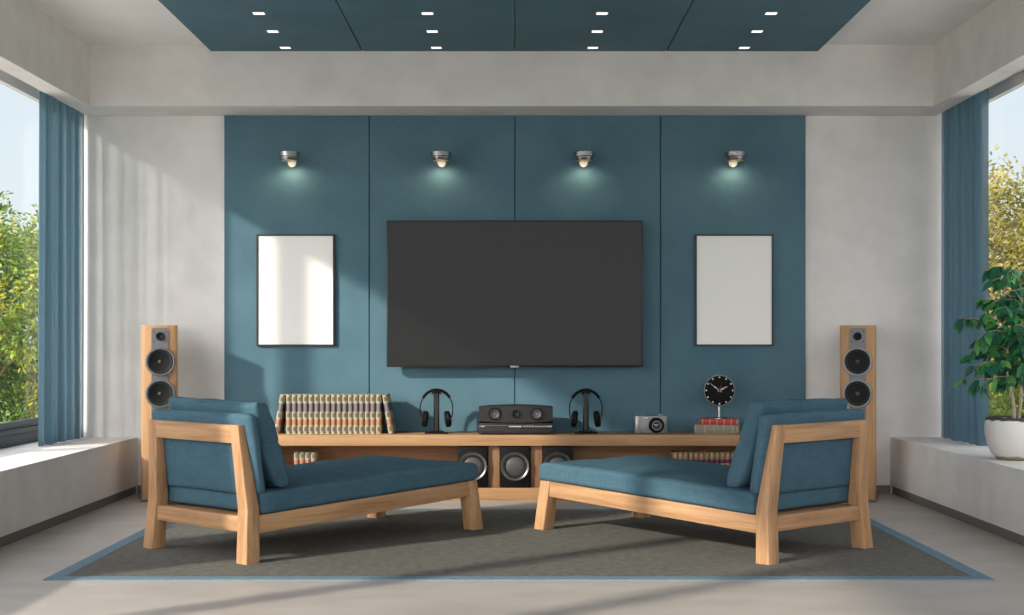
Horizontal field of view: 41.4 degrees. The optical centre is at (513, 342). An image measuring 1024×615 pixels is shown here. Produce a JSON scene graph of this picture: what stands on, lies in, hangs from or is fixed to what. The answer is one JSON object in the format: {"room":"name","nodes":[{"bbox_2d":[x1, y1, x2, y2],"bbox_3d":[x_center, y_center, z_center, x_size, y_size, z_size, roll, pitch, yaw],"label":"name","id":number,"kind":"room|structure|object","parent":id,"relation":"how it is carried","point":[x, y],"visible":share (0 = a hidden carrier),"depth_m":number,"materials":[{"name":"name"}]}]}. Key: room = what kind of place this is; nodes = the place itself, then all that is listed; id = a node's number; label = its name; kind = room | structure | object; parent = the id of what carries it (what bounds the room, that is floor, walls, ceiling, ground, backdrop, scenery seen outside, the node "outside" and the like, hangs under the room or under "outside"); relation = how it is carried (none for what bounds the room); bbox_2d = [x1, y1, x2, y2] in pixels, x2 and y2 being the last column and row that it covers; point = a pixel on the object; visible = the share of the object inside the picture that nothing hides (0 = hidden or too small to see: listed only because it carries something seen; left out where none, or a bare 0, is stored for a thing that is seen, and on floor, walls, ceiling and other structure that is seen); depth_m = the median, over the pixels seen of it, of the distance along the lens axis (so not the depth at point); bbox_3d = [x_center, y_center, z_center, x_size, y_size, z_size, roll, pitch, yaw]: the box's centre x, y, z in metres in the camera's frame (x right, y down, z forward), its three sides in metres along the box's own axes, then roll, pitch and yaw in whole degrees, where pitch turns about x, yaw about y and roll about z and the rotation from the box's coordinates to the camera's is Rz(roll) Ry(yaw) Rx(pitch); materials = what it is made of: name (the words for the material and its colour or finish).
{"room":"home theater room","nodes":[
{"label":"home theater room","id":0,"kind":"room"},
{"bbox_2d":[0,0,137,536],"bbox_3d":[-2.799,-0.476,3.880,0.602,2.842,10.240,0,0,0],"label":"wall","id":1,"kind":"structure","parent":0,"point":[42,483],"depth_m":7.72,"materials":[{"name":"paint"}]},
{"bbox_2d":[0,417,37,448],"bbox_3d":[-3.050,-0.463,7.335,0.060,2.175,3.250,0,0,0],"label":"window frame","id":2,"kind":"structure","parent":1,"relation":"in","point":[18,432],"depth_m":8.30,"materials":[{"name":"grey"}]},
{"bbox_2d":[0,486,135,546],"bbox_3d":[-2.806,0.973,3.880,0.588,0.055,10.240,0,0,0],"label":"baseboard","id":3,"kind":"structure","parent":1,"relation":"attached to","point":[20,534],"depth_m":7.54,"materials":[{"name":"grey"}]},
{"bbox_3d":[-2.872,-1.611,5.020,0.055,0.016,7.920,0,0,0],"label":"track","id":4,"kind":"object","parent":1,"relation":"attached to","visible":0},
{"bbox_2d":[38,90,83,446],"bbox_3d":[-2.856,-0.488,8.553,0.076,2.220,0.846,0,0,0],"label":"curtain","id":5,"kind":"object","parent":4,"relation":"hanging from","point":[61,126],"visible":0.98,"depth_m":8.51,"materials":[{"name":"blue fabric"}]},
{"bbox_2d":[27,0,995,44],"bbox_3d":[0.000,-1.972,3.880,6.200,0.150,10.540,0,0,0],"label":"ceiling","id":6,"kind":"structure","parent":0,"point":[96,22],"depth_m":8.02,"materials":[{"name":"paint"}]},
{"bbox_2d":[158,0,361,50],"bbox_3d":[-1.448,-1.877,4.890,0.962,0.041,7.460,0,0,0],"label":"ceiling panel","id":7,"kind":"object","parent":6,"relation":"attached to","point":[220,25],"depth_m":7.90,"materials":[{"name":"teal paint"}]},
{"bbox_2d":[252,12,265,14],"bbox_3d":[-1.436,-1.855,7.625,0.068,0.003,0.058,0,0,0],"label":"ceiling light","id":8,"kind":"object","parent":7,"relation":"attached to","point":[254,13],"visible":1,"depth_m":7.62,"materials":[{"name":"grey"}]},
{"bbox_2d":[266,30,278,32],"bbox_3d":[-1.436,-1.855,8.065,0.068,0.003,0.058,0,0,0],"label":"ceiling light","id":9,"kind":"object","parent":7,"relation":"attached to","point":[268,31],"visible":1,"depth_m":8.07,"materials":[{"name":"grey"}]},
{"bbox_2d":[279,46,291,48],"bbox_3d":[-1.436,-1.855,8.510,0.068,0.003,0.058,0,0,0],"label":"ceiling light","id":10,"kind":"object","parent":7,"relation":"attached to","point":[281,47],"visible":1,"depth_m":8.50,"materials":[{"name":"grey"}]},
{"bbox_2d":[337,0,513,50],"bbox_3d":[-0.481,-1.877,4.890,0.962,0.041,7.460,0,0,0],"label":"ceiling panel","id":11,"kind":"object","parent":6,"relation":"attached to","point":[377,25],"depth_m":7.90,"materials":[{"name":"teal paint"}]},
{"bbox_2d":[421,12,433,14],"bbox_3d":[-0.487,-1.855,7.625,0.068,0.003,0.058,0,0,0],"label":"ceiling light","id":12,"kind":"object","parent":11,"relation":"attached to","point":[422,13],"visible":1,"depth_m":7.62,"materials":[{"name":"grey"}]},
{"bbox_2d":[426,30,437,32],"bbox_3d":[-0.487,-1.855,8.065,0.068,0.003,0.058,0,0,0],"label":"ceiling light","id":13,"kind":"object","parent":11,"relation":"attached to","point":[427,31],"visible":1,"depth_m":8.07,"materials":[{"name":"grey"}]},
{"bbox_2d":[431,46,441,48],"bbox_3d":[-0.487,-1.855,8.510,0.068,0.003,0.058,0,0,0],"label":"ceiling light","id":14,"kind":"object","parent":11,"relation":"attached to","point":[432,47],"visible":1,"depth_m":8.50,"materials":[{"name":"grey"}]},
{"bbox_2d":[515,0,691,50],"bbox_3d":[0.487,-1.877,4.890,0.962,0.041,7.460,0,0,0],"label":"ceiling panel","id":15,"kind":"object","parent":6,"relation":"attached to","point":[540,25],"depth_m":7.90,"materials":[{"name":"teal paint"}]},
{"bbox_2d":[587,46,598,48],"bbox_3d":[0.495,-1.855,8.510,0.068,0.003,0.058,0,0,0],"label":"ceiling light","id":16,"kind":"object","parent":15,"relation":"attached to","point":[588,47],"visible":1,"depth_m":8.50,"materials":[{"name":"grey"}]},
{"bbox_2d":[591,30,602,32],"bbox_3d":[0.495,-1.855,8.065,0.068,0.003,0.058,0,0,0],"label":"ceiling light","id":17,"kind":"object","parent":15,"relation":"attached to","point":[592,31],"visible":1,"depth_m":8.07,"materials":[{"name":"grey"}]},
{"bbox_2d":[596,12,607,14],"bbox_3d":[0.495,-1.855,7.625,0.068,0.003,0.058,0,0,0],"label":"ceiling light","id":18,"kind":"object","parent":15,"relation":"attached to","point":[597,13],"visible":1,"depth_m":7.62,"materials":[{"name":"grey"}]},
{"bbox_2d":[667,0,870,50],"bbox_3d":[1.454,-1.877,4.890,0.962,0.041,7.460,0,0,0],"label":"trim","id":19,"kind":"structure","parent":6,"relation":"attached to","point":[707,25],"depth_m":7.90,"materials":[{"name":"teal paint"}]},
{"bbox_2d":[738,46,750,48],"bbox_3d":[1.447,-1.855,8.510,0.068,0.003,0.058,0,0,0],"label":"ceiling light","id":20,"kind":"object","parent":19,"relation":"attached to","point":[740,47],"visible":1,"depth_m":8.50,"materials":[{"name":"grey"}]},
{"bbox_2d":[751,30,763,32],"bbox_3d":[1.447,-1.855,8.065,0.068,0.003,0.058,0,0,0],"label":"ceiling light","id":21,"kind":"object","parent":19,"relation":"attached to","point":[752,31],"visible":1,"depth_m":8.07,"materials":[{"name":"grey"}]},
{"bbox_2d":[764,12,777,14],"bbox_3d":[1.447,-1.855,7.625,0.068,0.003,0.058,0,0,0],"label":"ceiling light","id":22,"kind":"object","parent":19,"relation":"attached to","point":[766,13],"visible":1,"depth_m":7.62,"materials":[{"name":"grey"}]},
{"bbox_2d":[0,494,1023,614],"bbox_3d":[0.000,1.060,3.880,6.200,0.120,10.540,0,0,0],"label":"floor","id":23,"kind":"structure","parent":0,"point":[25,562],"depth_m":5.47,"materials":[{"name":"concrete"}]},
{"bbox_2d":[138,325,177,501],"bbox_3d":[-2.273,0.444,8.657,0.232,1.112,0.324,0,0,-19],"label":"floor speaker","id":24,"kind":"object","parent":23,"relation":"on","point":[159,343],"visible":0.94,"depth_m":8.51,"materials":[{"name":"brown wood"}]},
{"bbox_2d":[277,431,740,500],"bbox_3d":[0.000,0.792,8.787,3.500,0.416,0.383,0,0,0],"label":"sideboard","id":25,"kind":"object","parent":23,"relation":"on","point":[410,444],"visible":0.27,"depth_m":8.60,"materials":[{"name":"brown wood"}]},
{"bbox_2d":[275,393,285,433],"bbox_3d":[-1.507,0.456,8.796,0.075,0.255,0.202,0,0,0],"label":"book","id":26,"kind":"object","parent":25,"relation":"on","point":[281,412],"visible":0.88,"depth_m":8.70,"materials":[{"name":"paper"}]},
{"bbox_2d":[286,393,295,433],"bbox_3d":[-1.447,0.457,8.794,0.035,0.253,0.202,0,0,0],"label":"book","id":27,"kind":"object","parent":25,"relation":"on","point":[288,396],"visible":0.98,"depth_m":8.70,"materials":[{"name":"paper"}]},
{"bbox_2d":[292,393,296,433],"bbox_3d":[-1.411,0.457,8.796,0.035,0.253,0.202,0,0,0],"label":"book","id":28,"kind":"object","parent":25,"relation":"on","point":[294,396],"visible":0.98,"depth_m":8.70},
{"bbox_2d":[294,450,301,464],"bbox_3d":[-1.394,0.809,8.769,0.035,0.222,0.182,0,0,0],"label":"book","id":29,"kind":"object","parent":25,"relation":"on","point":[296,453],"visible":0.34,"depth_m":8.69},
{"bbox_2d":[297,393,306,433],"bbox_3d":[-1.375,0.457,8.797,0.035,0.253,0.202,0,0,0],"label":"book","id":30,"kind":"object","parent":25,"relation":"on","point":[299,396],"visible":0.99,"depth_m":8.70,"materials":[{"name":"paper"}]},
{"bbox_2d":[299,450,307,463],"bbox_3d":[-1.358,0.809,8.769,0.035,0.222,0.182,0,0,0],"label":"book","id":31,"kind":"object","parent":25,"relation":"on","point":[302,453],"visible":0.36,"depth_m":8.68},
{"bbox_2d":[303,393,308,433],"bbox_3d":[-1.339,0.457,8.794,0.035,0.253,0.202,0,0,0],"label":"book","id":32,"kind":"object","parent":25,"relation":"on","point":[305,396],"visible":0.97,"depth_m":8.70,"materials":[{"name":"paper"}]},
{"bbox_2d":[305,450,312,462],"bbox_3d":[-1.322,0.809,8.769,0.035,0.222,0.182,0,0,0],"label":"book","id":33,"kind":"object","parent":25,"relation":"on","point":[307,453],"visible":0.33,"depth_m":8.69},
{"bbox_2d":[309,393,317,433],"bbox_3d":[-1.303,0.457,8.796,0.035,0.253,0.202,0,0,0],"label":"book","id":34,"kind":"object","parent":25,"relation":"on","point":[311,396],"visible":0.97,"depth_m":8.70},
{"bbox_2d":[311,450,319,461],"bbox_3d":[-1.286,0.809,8.769,0.035,0.222,0.182,0,0,0],"label":"book","id":35,"kind":"object","parent":25,"relation":"on","point":[315,454],"visible":0.34,"depth_m":8.71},
{"bbox_2d":[314,393,319,433],"bbox_3d":[-1.267,0.457,8.797,0.035,0.253,0.202,0,0,0],"label":"book","id":36,"kind":"object","parent":25,"relation":"on","point":[316,396],"visible":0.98,"depth_m":8.70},
{"bbox_2d":[320,393,328,433],"bbox_3d":[-1.231,0.457,8.794,0.035,0.253,0.202,0,0,0],"label":"book","id":37,"kind":"object","parent":25,"relation":"on","point":[322,396],"visible":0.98,"depth_m":8.70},
{"bbox_2d":[325,393,330,433],"bbox_3d":[-1.194,0.457,8.796,0.035,0.253,0.202,0,0,0],"label":"book","id":38,"kind":"object","parent":25,"relation":"on","point":[327,396],"visible":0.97,"depth_m":8.70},
{"bbox_2d":[331,393,339,433],"bbox_3d":[-1.158,0.457,8.797,0.035,0.253,0.202,0,0,0],"label":"book","id":39,"kind":"object","parent":25,"relation":"on","point":[333,396],"visible":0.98,"depth_m":8.70,"materials":[{"name":"paper"}]},
{"bbox_2d":[337,393,341,433],"bbox_3d":[-1.122,0.457,8.794,0.035,0.253,0.202,0,0,0],"label":"book","id":40,"kind":"object","parent":25,"relation":"on","point":[339,396],"visible":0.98,"depth_m":8.70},
{"bbox_2d":[342,393,350,433],"bbox_3d":[-1.086,0.457,8.796,0.035,0.253,0.202,0,0,0],"label":"book","id":41,"kind":"object","parent":25,"relation":"on","point":[344,396],"visible":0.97,"depth_m":8.70,"materials":[{"name":"paper"}]},
{"bbox_2d":[348,393,353,433],"bbox_3d":[-1.050,0.457,8.797,0.035,0.253,0.202,0,0,0],"label":"book","id":42,"kind":"object","parent":25,"relation":"on","point":[350,396],"visible":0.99,"depth_m":8.70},
{"bbox_2d":[353,393,361,433],"bbox_3d":[-1.014,0.457,8.794,0.035,0.253,0.202,0,0,0],"label":"book","id":43,"kind":"object","parent":25,"relation":"on","point":[356,396],"visible":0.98,"depth_m":8.70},
{"bbox_2d":[359,393,364,433],"bbox_3d":[-0.978,0.457,8.796,0.035,0.253,0.202,0,0,0],"label":"book","id":44,"kind":"object","parent":25,"relation":"on","point":[361,396],"visible":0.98,"depth_m":8.70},
{"bbox_2d":[365,393,372,433],"bbox_3d":[-0.942,0.457,8.797,0.035,0.253,0.202,0,0,0],"label":"book","id":45,"kind":"object","parent":25,"relation":"on","point":[367,396],"visible":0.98,"depth_m":8.70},
{"bbox_2d":[370,393,378,433],"bbox_3d":[-0.906,0.457,8.794,0.035,0.253,0.202,0,0,0],"label":"book","id":46,"kind":"object","parent":25,"relation":"on","point":[372,396],"visible":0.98,"depth_m":8.70,"materials":[{"name":"paper"}]},
{"bbox_2d":[376,393,383,433],"bbox_3d":[-0.870,0.457,8.796,0.035,0.253,0.202,0,0,0],"label":"book","id":47,"kind":"object","parent":25,"relation":"on","point":[379,400],"visible":1,"depth_m":8.70,"materials":[{"name":"paper"}]},
{"bbox_2d":[382,393,395,433],"bbox_3d":[-0.810,0.456,8.796,0.075,0.255,0.202,0,0,0],"label":"book","id":48,"kind":"object","parent":25,"relation":"on","point":[387,402],"visible":1,"depth_m":8.70,"materials":[{"name":"paper"}]},
{"bbox_2d":[424,391,447,433],"bbox_3d":[-0.500,0.446,8.735,0.148,0.276,0.100,0,0,0],"label":"stand","id":49,"kind":"object","parent":25,"relation":"on","point":[435,394],"visible":1,"depth_m":8.72,"materials":[{"name":"black"}]},
{"bbox_2d":[419,388,452,426],"bbox_3d":[-0.500,0.419,8.735,0.219,0.251,0.092,0,0,0],"label":"headphones","id":50,"kind":"object","parent":49,"relation":"hanging from","point":[447,416],"visible":1,"depth_m":8.72,"materials":[{"name":"plastic"}]},
{"bbox_2d":[421,411,428,426],"bbox_3d":[-0.574,0.489,8.735,0.049,0.109,0.092,0,0,0],"label":"ear cup","id":51,"kind":"object","parent":50,"relation":"on","point":[424,418],"depth_m":8.70,"materials":[{"name":"black metal"}]},
{"bbox_2d":[444,411,451,426],"bbox_3d":[-0.426,0.489,8.735,0.049,0.109,0.092,0,0,0],"label":"ear cup","id":52,"kind":"object","parent":50,"relation":"on","point":[447,416],"depth_m":8.70,"materials":[{"name":"black metal"}]},
{"bbox_2d":[458,446,487,487],"bbox_3d":[-0.262,0.789,8.733,0.188,0.262,0.267,0,0,0],"label":"subwoofer","id":53,"kind":"object","parent":25,"relation":"on","point":[478,455],"visible":0.56,"depth_m":8.61,"materials":[{"name":"black"}]},
{"bbox_2d":[500,446,529,487],"bbox_3d":[0.007,0.789,8.733,0.188,0.262,0.267,0,0,0],"label":"subwoofer","id":54,"kind":"object","parent":25,"relation":"on","point":[514,460],"visible":0.98,"depth_m":8.61,"materials":[{"name":"black"}]},
{"bbox_2d":[478,423,552,434],"bbox_3d":[0.011,0.546,8.753,0.474,0.074,0.304,0,0,0],"label":"amplifier","id":55,"kind":"object","parent":25,"relation":"on","point":[484,428],"visible":0.98,"depth_m":8.61,"materials":[{"name":"black"}]},
{"bbox_2d":[479,404,552,422],"bbox_3d":[0.012,0.452,8.713,0.470,0.116,0.249,0,0,0],"label":"speaker","id":56,"kind":"object","parent":55,"relation":"on","point":[498,413],"visible":1,"depth_m":8.60},
{"bbox_2d":[542,446,572,479],"bbox_3d":[0.278,0.789,8.733,0.188,0.262,0.267,0,0,0],"label":"subwoofer","id":57,"kind":"object","parent":25,"relation":"on","point":[549,453],"visible":0.27,"depth_m":8.61,"materials":[{"name":"black"}]},
{"bbox_2d":[574,391,597,433],"bbox_3d":[0.463,0.446,8.735,0.148,0.276,0.100,0,0,0],"label":"stand","id":58,"kind":"object","parent":25,"relation":"on","point":[585,393],"visible":1,"depth_m":8.72,"materials":[{"name":"black"}]},
{"bbox_2d":[569,388,602,426],"bbox_3d":[0.463,0.419,8.735,0.219,0.251,0.092,0,0,0],"label":"headphones","id":59,"kind":"object","parent":58,"relation":"hanging from","point":[574,417],"visible":1,"depth_m":8.71,"materials":[{"name":"plastic"}]},
{"bbox_2d":[570,411,577,426],"bbox_3d":[0.389,0.489,8.735,0.049,0.109,0.092,0,0,0],"label":"ear cup","id":60,"kind":"object","parent":59,"relation":"on","point":[574,417],"depth_m":8.70,"materials":[{"name":"black plastic"}]},
{"bbox_2d":[593,411,600,426],"bbox_3d":[0.537,0.489,8.735,0.049,0.109,0.092,0,0,0],"label":"ear cup","id":61,"kind":"object","parent":59,"relation":"on","point":[597,418],"depth_m":8.70,"materials":[{"name":"black plastic"}]},
{"bbox_2d":[633,414,666,433],"bbox_3d":[0.875,0.521,8.724,0.221,0.124,0.092,0,0,0],"label":"camera","id":62,"kind":"object","parent":25,"relation":"on","point":[643,424],"visible":1,"depth_m":8.71,"materials":[{"name":"grey"}]},
{"bbox_2d":[670,450,677,458],"bbox_3d":[1.034,0.810,8.774,0.032,0.220,0.192,0,0,0],"label":"book","id":63,"kind":"object","parent":25,"relation":"on","point":[673,454],"visible":0.22,"depth_m":8.69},
{"bbox_2d":[675,450,682,459],"bbox_3d":[1.068,0.810,8.774,0.032,0.220,0.192,0,0,0],"label":"book","id":64,"kind":"object","parent":25,"relation":"on","point":[680,453],"visible":0.2,"depth_m":8.69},
{"bbox_2d":[680,450,687,459],"bbox_3d":[1.102,0.810,8.774,0.032,0.220,0.192,0,0,0],"label":"book","id":65,"kind":"object","parent":25,"relation":"on","point":[685,453],"visible":0.3,"depth_m":8.68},
{"bbox_2d":[686,450,693,460],"bbox_3d":[1.135,0.810,8.774,0.032,0.220,0.192,0,0,0],"label":"book","id":66,"kind":"object","parent":25,"relation":"on","point":[690,453],"visible":0.3,"depth_m":8.68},
{"bbox_2d":[691,450,698,460],"bbox_3d":[1.169,0.810,8.774,0.032,0.220,0.192,0,0,0],"label":"book","id":67,"kind":"object","parent":25,"relation":"on","point":[696,453],"visible":0.35,"depth_m":8.69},
{"bbox_2d":[696,450,703,461],"bbox_3d":[1.203,0.810,8.774,0.032,0.220,0.192,0,0,0],"label":"book","id":68,"kind":"object","parent":25,"relation":"on","point":[701,453],"visible":0.27,"depth_m":8.68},
{"bbox_2d":[701,450,708,462],"bbox_3d":[1.237,0.810,8.774,0.032,0.220,0.192,0,0,0],"label":"book","id":69,"kind":"object","parent":25,"relation":"on","point":[706,453],"visible":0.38,"depth_m":8.68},
{"bbox_2d":[706,450,714,462],"bbox_3d":[1.271,0.810,8.774,0.032,0.220,0.192,0,0,0],"label":"book","id":70,"kind":"object","parent":25,"relation":"on","point":[711,453],"visible":0.38,"depth_m":8.69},
{"bbox_2d":[712,450,719,463],"bbox_3d":[1.304,0.810,8.774,0.032,0.220,0.192,0,0,0],"label":"book","id":71,"kind":"object","parent":25,"relation":"on","point":[717,453],"visible":0.25,"depth_m":8.68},
{"bbox_2d":[694,423,738,433],"bbox_3d":[1.320,0.555,8.808,0.267,0.056,0.196,0,0,17],"label":"book","id":72,"kind":"object","parent":25,"relation":"on","point":[708,429],"visible":0.87,"depth_m":8.72,"materials":[{"name":"paper"}]},
{"bbox_2d":[699,418,738,424],"bbox_3d":[1.334,0.509,8.800,0.234,0.037,0.176,0,0,17],"label":"book","id":73,"kind":"object","parent":72,"relation":"on","point":[703,421],"visible":0.98,"depth_m":8.72,"materials":[{"name":"paper"}]},
{"bbox_2d":[703,375,734,418],"bbox_3d":[1.334,0.348,8.810,0.204,0.284,0.104,0,0,0],"label":"desk clock","id":74,"kind":"object","parent":73,"relation":"on","point":[718,390],"visible":1,"depth_m":8.80,"materials":[{"name":"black metal"}]},
{"bbox_2d":[717,450,724,464],"bbox_3d":[1.338,0.810,8.774,0.032,0.220,0.192,0,0,0],"label":"book","id":75,"kind":"object","parent":25,"relation":"on","point":[722,453],"visible":0.3,"depth_m":8.68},
{"bbox_2d":[722,450,729,465],"bbox_3d":[1.372,0.810,8.774,0.032,0.220,0.192,0,0,0],"label":"book","id":76,"kind":"object","parent":25,"relation":"on","point":[727,453],"visible":0.34,"depth_m":8.68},
{"bbox_2d":[727,450,733,463],"bbox_3d":[1.406,0.810,8.774,0.032,0.220,0.192,0,0,0],"label":"book","id":77,"kind":"object","parent":25,"relation":"on","point":[730,451],"visible":0.16,"depth_m":8.70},
{"bbox_2d":[43,509,993,580],"bbox_3d":[0.020,0.998,6.920,4.004,0.005,2.435,0,0,0],"label":"rug","id":78,"kind":"object","parent":23,"relation":"on","point":[404,544],"visible":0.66,"depth_m":6.41,"materials":[{"name":"carpet"}]},
{"bbox_2d":[143,396,482,564],"bbox_3d":[-0.992,0.628,6.934,0.829,0.735,1.580,0,0,41],"label":"chaise lounge","id":79,"kind":"object","parent":78,"relation":"on","point":[214,463],"visible":1,"depth_m":6.45,"materials":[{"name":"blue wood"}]},
{"bbox_2d":[152,409,264,494],"bbox_3d":[-1.451,0.508,6.400,0.776,0.381,0.110,0,0,41],"label":"cushion","id":80,"kind":"object","parent":79,"relation":"on","point":[191,462],"depth_m":6.33,"materials":[{"name":"blue fabric"}]},
{"bbox_2d":[168,396,288,487],"bbox_3d":[-1.370,0.471,6.492,0.683,0.421,0.224,0,0,41],"label":"pillow","id":81,"kind":"object","parent":79,"relation":"on","point":[275,474],"depth_m":6.30,"materials":[{"name":"blue fabric"}]},
{"bbox_2d":[534,398,872,564],"bbox_3d":[0.935,0.628,6.934,0.829,0.735,1.580,0,0,-41],"label":"chaise lounge","id":82,"kind":"object","parent":78,"relation":"on","point":[796,463],"visible":1,"depth_m":6.44,"materials":[{"name":"blue fabric"}]},
{"bbox_2d":[727,398,847,486],"bbox_3d":[1.315,0.471,6.494,0.683,0.421,0.224,0,0,-41],"label":"pillow","id":83,"kind":"object","parent":82,"relation":"on","point":[740,470],"depth_m":6.30,"materials":[{"name":"blue fabric"}]},
{"bbox_2d":[750,409,864,494],"bbox_3d":[1.395,0.508,6.400,0.776,0.381,0.110,0,0,-41],"label":"cushion","id":84,"kind":"object","parent":82,"relation":"on","point":[830,462],"depth_m":6.33,"materials":[{"name":"blue fabric"}]},
{"bbox_2d":[840,325,878,501],"bbox_3d":[2.205,0.444,8.657,0.232,1.112,0.324,0,0,18],"label":"floor speaker","id":85,"kind":"object","parent":23,"relation":"on","point":[857,342],"visible":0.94,"depth_m":8.51,"materials":[{"name":"brown wood"}]},
{"bbox_2d":[84,113,941,493],"bbox_3d":[0.000,-0.449,9.075,6.200,2.897,0.150,0,0,0],"label":"wall","id":86,"kind":"structure","parent":0,"point":[154,185],"depth_m":9.00,"materials":[{"name":"paint"}]},
{"bbox_2d":[137,485,140,493],"bbox_3d":[-2.211,0.973,8.994,0.574,0.055,0.012,0,0,0],"label":"baseboard","id":87,"kind":"structure","parent":86,"relation":"attached to","point":[138,486],"depth_m":8.99,"materials":[{"name":"grey"}]},
{"bbox_2d":[279,151,299,166],"bbox_3d":[-1.463,-1.201,8.868,0.138,0.085,0.219,0,0,0],"label":"wall lamp","id":88,"kind":"object","parent":86,"relation":"attached to","point":[291,157],"visible":1,"depth_m":8.79,"materials":[{"name":"silver metal"}]},
{"bbox_2d":[256,234,334,345],"bbox_3d":[-1.444,-0.349,8.965,0.517,0.739,0.026,0,0,0],"label":"picture frame","id":89,"kind":"object","parent":86,"relation":"attached to","point":[295,273],"visible":1,"depth_m":8.96,"materials":[{"name":"black"}]},
{"bbox_2d":[224,115,368,430],"bbox_3d":[-1.441,-0.254,8.989,0.958,2.508,0.022,0,0,0],"label":"wall panel","id":90,"kind":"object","parent":86,"relation":"attached to","point":[326,191],"depth_m":8.98,"materials":[{"name":"teal paint"}]},
{"bbox_2d":[430,151,451,166],"bbox_3d":[-0.476,-1.201,8.868,0.138,0.085,0.219,0,0,0],"label":"wall lamp","id":91,"kind":"object","parent":86,"relation":"attached to","point":[441,157],"visible":1,"depth_m":8.79,"materials":[{"name":"silver"}]},
{"bbox_2d":[370,115,513,430],"bbox_3d":[-0.476,-0.254,8.989,0.958,2.508,0.022,0,0,0],"label":"wall panel","id":92,"kind":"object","parent":86,"relation":"attached to","point":[476,183],"depth_m":8.98,"materials":[{"name":"teal paint"}]},
{"bbox_2d":[90,45,932,115],"bbox_3d":[-0.016,-1.702,8.810,5.368,0.389,0.380,0,0,0],"label":"beam","id":93,"kind":"structure","parent":86,"relation":"attached to","point":[126,80],"depth_m":8.62,"materials":[{"name":"paint"}]},
{"bbox_2d":[369,116,660,413],"bbox_3d":[0.005,-0.254,8.998,3.850,2.508,0.007,0,0,0],"label":"trim","id":94,"kind":"structure","parent":86,"relation":"attached to","point":[369,116],"depth_m":8.99,"materials":[{"name":"blue"}]},
{"bbox_2d":[387,221,642,367],"bbox_3d":[0.004,-0.320,8.917,1.674,0.963,0.122,0,0,0],"label":"television","id":95,"kind":"object","parent":86,"relation":"attached to","point":[512,294],"visible":1,"depth_m":8.86,"materials":[{"name":"black"}]},
{"bbox_2d":[574,151,594,166],"bbox_3d":[0.458,-1.201,8.868,0.138,0.085,0.219,0,0,0],"label":"wall lamp","id":96,"kind":"object","parent":86,"relation":"attached to","point":[583,157],"visible":1,"depth_m":8.79,"materials":[{"name":"silver"}]},
{"bbox_2d":[515,115,659,430],"bbox_3d":[0.488,-0.254,8.989,0.958,2.508,0.022,0,0,0],"label":"wall panel","id":97,"kind":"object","parent":86,"relation":"attached to","point":[621,182],"depth_m":8.98,"materials":[{"name":"teal paint"}]},
{"bbox_2d":[661,115,805,430],"bbox_3d":[1.453,-0.254,8.989,0.958,2.508,0.022,0,0,0],"label":"wall panel","id":98,"kind":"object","parent":86,"relation":"attached to","point":[765,192],"depth_m":8.98,"materials":[{"name":"teal paint"}]},
{"bbox_2d":[695,234,772,345],"bbox_3d":[1.456,-0.349,8.965,0.517,0.739,0.026,0,0,0],"label":"picture frame","id":99,"kind":"object","parent":86,"relation":"attached to","point":[734,272],"visible":1,"depth_m":8.96,"materials":[{"name":"black"}]},
{"bbox_2d":[725,151,745,166],"bbox_3d":[1.443,-1.201,8.868,0.138,0.085,0.219,0,0,0],"label":"wall lamp","id":100,"kind":"object","parent":86,"relation":"attached to","point":[733,157],"visible":1,"depth_m":8.79,"materials":[{"name":"silver"}]},
{"bbox_2d":[876,485,890,493],"bbox_3d":[2.217,0.973,8.994,0.562,0.055,0.012,0,0,0],"label":"baseboard","id":101,"kind":"structure","parent":86,"relation":"attached to","point":[880,489],"depth_m":8.99,"materials":[{"name":"grey"}]},
{"bbox_2d":[890,0,1023,535],"bbox_3d":[2.799,-0.476,3.880,0.602,2.842,10.240,0,0,0],"label":"wall","id":102,"kind":"structure","parent":0,"point":[987,50],"depth_m":7.75,"materials":[{"name":"paint"}]},
{"bbox_2d":[892,486,1023,545],"bbox_3d":[2.806,0.973,3.880,0.588,0.055,10.240,0,0,0],"label":"baseboard","id":103,"kind":"structure","parent":102,"relation":"attached to","point":[1007,534],"depth_m":7.59,"materials":[{"name":"grey"}]},
{"bbox_2d":[953,255,1023,460],"bbox_3d":[2.743,0.075,7.297,0.594,1.100,0.682,0,0,2],"label":"potted plant","id":104,"kind":"object","parent":102,"relation":"on","point":[1004,434],"visible":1,"depth_m":7.23,"materials":[{"name":"green plant"}]},
{"bbox_3d":[2.872,-1.611,5.020,0.055,0.016,7.920,0,0,0],"label":"track","id":105,"kind":"object","parent":102,"relation":"attached to","visible":0},
{"bbox_2d":[941,87,988,445],"bbox_3d":[2.835,-0.488,8.561,0.077,2.220,0.771,0,0,0],"label":"curtain","id":106,"kind":"object","parent":105,"relation":"hanging from","point":[965,125],"visible":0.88,"depth_m":8.48,"materials":[{"name":"blue fabric"}]},
{"label":"outside","id":107,"kind":"structure","parent":0,"visible":0},
{"bbox_2d":[0,365,36,422],"bbox_3d":[0.000,1.275,25.360,120.000,0.150,130.000,0,0,0],"label":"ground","id":108,"kind":"structure","parent":107,"point":[32,365],"depth_m":23.73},
{"bbox_2d":[0,190,38,422],"bbox_3d":[-5.306,-0.236,13.893,3.606,2.973,3.963,0,0,-42],"label":"tree","id":109,"kind":"object","parent":108,"relation":"on","point":[20,377],"visible":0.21,"depth_m":13.28,"materials":[{"name":"green plant"}]},
{"bbox_2d":[989,321,1023,415],"bbox_3d":[4.769,0.358,11.670,2.005,1.784,2.286,0,0,25],"label":"bush","id":110,"kind":"object","parent":108,"relation":"on","point":[995,404],"visible":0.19,"depth_m":11.46,"materials":[{"name":"green plant"}]},
{"bbox_2d":[989,144,1023,413],"bbox_3d":[5.518,-0.434,14.044,3.939,3.319,3.105,0,0,-8],"label":"tree","id":111,"kind":"object","parent":108,"relation":"on","point":[1013,247],"visible":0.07,"depth_m":13.49,"materials":[{"name":"green plant"}]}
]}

